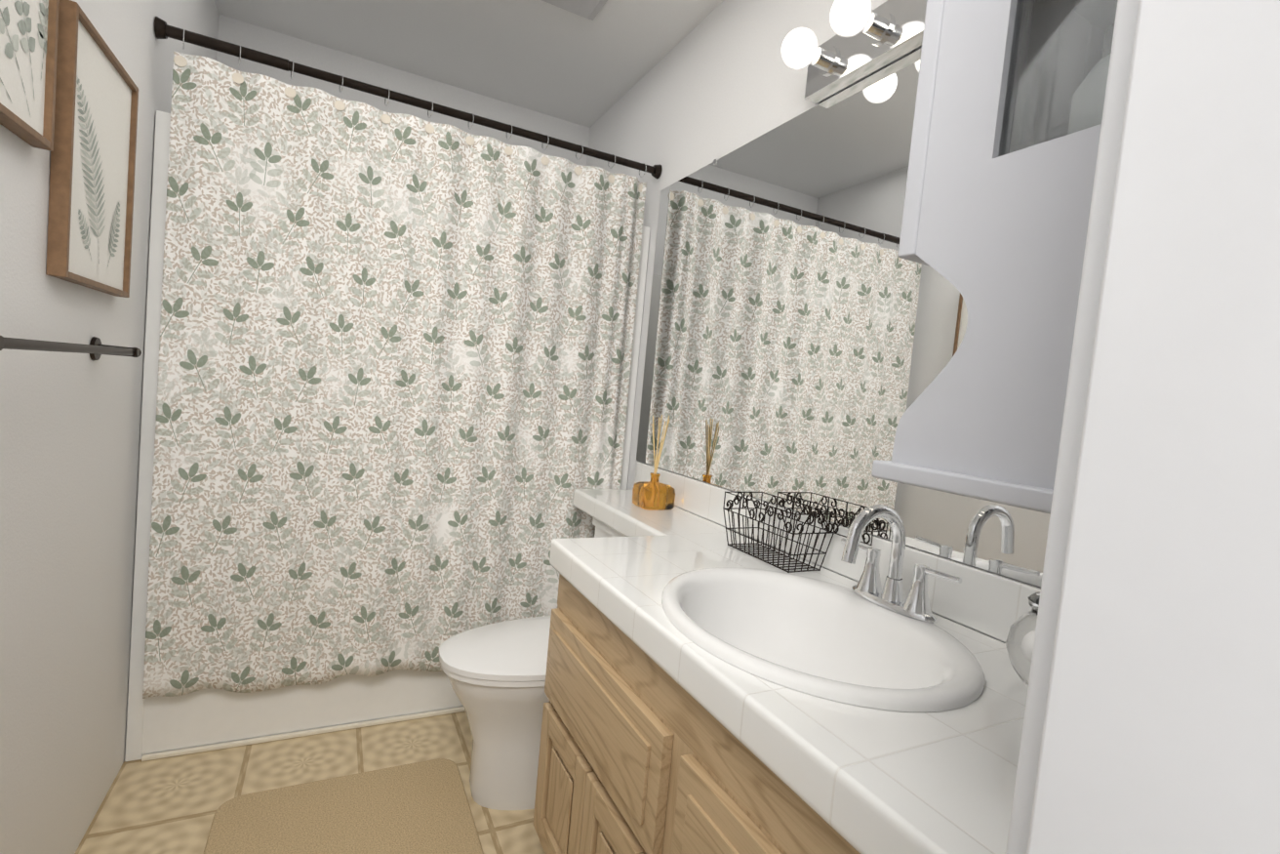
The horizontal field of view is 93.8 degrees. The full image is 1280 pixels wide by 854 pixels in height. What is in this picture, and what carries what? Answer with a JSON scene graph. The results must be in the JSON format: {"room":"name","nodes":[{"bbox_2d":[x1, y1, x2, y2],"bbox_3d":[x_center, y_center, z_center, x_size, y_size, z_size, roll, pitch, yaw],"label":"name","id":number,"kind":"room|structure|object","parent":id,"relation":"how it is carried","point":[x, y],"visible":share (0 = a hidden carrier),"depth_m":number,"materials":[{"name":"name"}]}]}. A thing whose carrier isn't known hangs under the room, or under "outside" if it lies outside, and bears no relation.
{"room":"bathroom","nodes":[
{"label":"bathroom","id":0,"kind":"room"},
{"bbox_2d":[0,0,219,853],"bbox_3d":[-1.134,-0.220,1.095,0.100,2.440,2.890,4,3,-27],"label":"wall","id":1,"kind":"structure","parent":0,"point":[69,438],"depth_m":1.24,"materials":[{"name":"paint"}]},
{"bbox_2d":[0,0,59,151],"bbox_3d":[-0.893,-0.680,0.824,0.027,0.470,0.376,4,3,-27],"label":"framed picture","id":2,"kind":"object","parent":1,"relation":"attached to","point":[28,41],"visible":1,"depth_m":0.94,"materials":[{"name":"white paper"}]},
{"bbox_2d":[0,0,52,119],"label":"art","id":3,"kind":"object","parent":2,"relation":"attached to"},
{"bbox_2d":[0,335,141,360],"bbox_3d":[-1.011,-0.140,1.041,0.076,0.052,0.685,4,3,-27],"label":"towel rail","id":4,"kind":"object","parent":1,"relation":"attached to","point":[96,348],"visible":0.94,"depth_m":1.01,"materials":[{"name":"black metal"}]},
{"bbox_2d":[45,0,138,297],"bbox_3d":[-1.107,-0.526,1.223,0.027,0.480,0.370,4,3,-27],"label":"framed picture","id":5,"kind":"object","parent":1,"relation":"attached to","point":[91,192],"visible":1,"depth_m":1.17,"materials":[{"name":"white paper"}]},
{"bbox_2d":[76,74,120,268],"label":"art","id":6,"kind":"object","parent":5,"relation":"attached to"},
{"bbox_2d":[154,16,661,179],"bbox_3d":[-0.596,-0.992,1.901,1.496,0.063,0.052,4,3,-27],"label":"curtain rod","id":7,"kind":"object","parent":1,"relation":"attached to","point":[163,29],"visible":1,"depth_m":1.79,"materials":[{"name":"black metal"}]},
{"bbox_2d":[142,50,646,698],"bbox_3d":[-0.677,-0.061,1.931,1.401,1.770,0.044,4,3,-27],"label":"shower curtain","id":8,"kind":"object","parent":7,"relation":"hanging from","point":[394,363],"visible":0.85,"depth_m":1.84,"materials":[{"name":"fabric"}]},
{"bbox_2d":[74,711,545,853],"bbox_3d":[-0.539,1.089,1.526,1.700,0.100,2.890,4,3,-27],"label":"floor","id":9,"kind":"structure","parent":0,"point":[169,805],"depth_m":1.66,"materials":[{"name":"tile"}]},
{"bbox_2d":[203,758,483,853],"bbox_3d":[-0.689,1.023,1.410,0.600,0.016,0.650,4,3,-27],"label":"bath rug","id":10,"kind":"object","parent":9,"relation":"on","point":[421,807],"visible":0.98,"depth_m":1.54,"materials":[{"name":"beige fabric"}]},
{"bbox_2d":[124,110,650,760],"bbox_3d":[-0.870,-0.020,2.315,1.496,1.960,0.788,4,3,-27],"label":"bathtub","id":11,"kind":"object","parent":9,"relation":"on","point":[191,723],"visible":0.23,"depth_m":1.78,"materials":[{"name":"ceramic"}]},
{"bbox_2d":[439,517,625,809],"bbox_3d":[-0.220,0.682,1.776,0.726,0.742,0.450,4,3,-27],"label":"toilet","id":12,"kind":"object","parent":9,"relation":"on","point":[496,672],"visible":0.46,"depth_m":1.63,"materials":[{"name":"ceramic"}]},
{"bbox_2d":[533,562,869,853],"bbox_3d":[0.261,0.765,1.033,0.555,0.745,1.146,4,3,-27],"label":"bathroom vanity","id":13,"kind":"object","parent":9,"relation":"on","point":[631,761],"depth_m":0.98,"materials":[{"name":"brown wood"}]},
{"bbox_2d":[549,488,1027,853],"bbox_3d":[0.145,0.331,1.314,0.556,0.064,1.826,4,3,-27],"label":"countertop","id":14,"kind":"structure","parent":13,"relation":"on","point":[944,783],"depth_m":0.68,"materials":[{"name":"white tile"}]},
{"bbox_2d":[632,414,675,510],"bbox_3d":[0.053,0.108,1.912,0.114,0.297,0.114,4,3,-27],"label":"reed diffuser","id":15,"kind":"object","parent":14,"relation":"on","point":[654,494],"visible":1,"depth_m":1.88,"materials":[{"name":"orange glass"}]},
{"bbox_2d":[722,491,874,572],"bbox_3d":[0.340,0.247,1.365,0.120,0.134,0.364,4,3,-27],"label":"wire basket","id":16,"kind":"object","parent":14,"relation":"on","point":[808,521],"visible":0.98,"depth_m":1.38,"materials":[{"name":"black metal"}]},
{"bbox_2d":[607,559,1028,742],"bbox_3d":[0.266,0.395,0.997,0.450,0.169,0.550,4,3,-27],"label":"sink","id":17,"kind":"object","parent":14,"relation":"in","point":[839,663],"depth_m":1.02,"materials":[{"name":"white ceramic"}]},
{"bbox_2d":[834,504,966,621],"bbox_3d":[0.418,0.228,1.057,0.158,0.184,0.254,4,3,-27],"label":"faucet","id":18,"kind":"object","parent":14,"relation":"on","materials":[{"name":"silver metal"}]},
{"bbox_2d":[1005,591,1039,685],"bbox_3d":[0.583,0.285,0.831,0.122,0.159,0.122,4,3,-27],"label":"apothecary jar","id":19,"kind":"object","parent":14,"relation":"on","point":[1020,641],"visible":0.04,"depth_m":0.83,"materials":[{"name":"clear glass"}]},
{"bbox_2d":[216,14,589,165],"bbox_3d":[-1.048,-0.298,2.698,1.500,2.440,0.100,4,3,-27],"label":"wall","id":20,"kind":"structure","parent":0,"point":[292,49],"depth_m":2.53,"materials":[{"name":"paint"}]},
{"bbox_2d":[214,0,723,127],"bbox_3d":[-0.306,-1.436,1.390,1.700,0.100,2.890,4,3,-27],"label":"ceiling","id":21,"kind":"structure","parent":0,"point":[543,58],"depth_m":2.26,"materials":[{"name":"paint"}]},
{"bbox_2d":[541,0,607,20],"bbox_3d":[-0.231,-1.389,1.854,0.310,0.030,0.310,4,3,-27],"label":"ceiling vent","id":22,"kind":"object","parent":21,"relation":"in","point":[589,9],"visible":1,"depth_m":1.96,"materials":[{"name":"plastic"}]},
{"bbox_2d":[586,0,1050,642],"bbox_3d":[0.284,-0.128,1.819,0.110,2.440,2.890,4,3,-27],"label":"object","id":23,"kind":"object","parent":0,"point":[807,327],"depth_m":1.56,"materials":[{"name":"white paint"}]},
{"bbox_2d":[781,0,926,104],"bbox_3d":[0.575,-0.824,1.044,0.175,0.115,0.915,4,3,-27],"label":"vanity light bar","id":24,"kind":"object","parent":23,"relation":"attached to","point":[865,41],"visible":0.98,"depth_m":1.30,"materials":[{"name":"silver metal"}]},
{"bbox_3d":[0.203,-0.049,0.218,1.500,2.440,0.100,4,3,-27],"label":"wall","id":25,"kind":"structure","parent":0,"visible":0},
{"bbox_2d":[871,0,1117,514],"bbox_3d":[0.468,-0.418,0.506,0.434,0.967,0.234,4,3,-27],"label":"upper cabinet","id":26,"kind":"object","parent":25,"relation":"attached to","point":[1007,124],"visible":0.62,"depth_m":0.43,"materials":[{"name":"paint"}]},
{"bbox_2d":[1005,0,1279,853],"bbox_3d":[-0.099,0.106,0.091,0.855,2.090,0.118,4,3,-27],"label":"door frame","id":27,"kind":"structure","parent":25,"relation":"attached to","point":[1151,722],"depth_m":0.25,"materials":[{"name":"white paint"}]}
]}

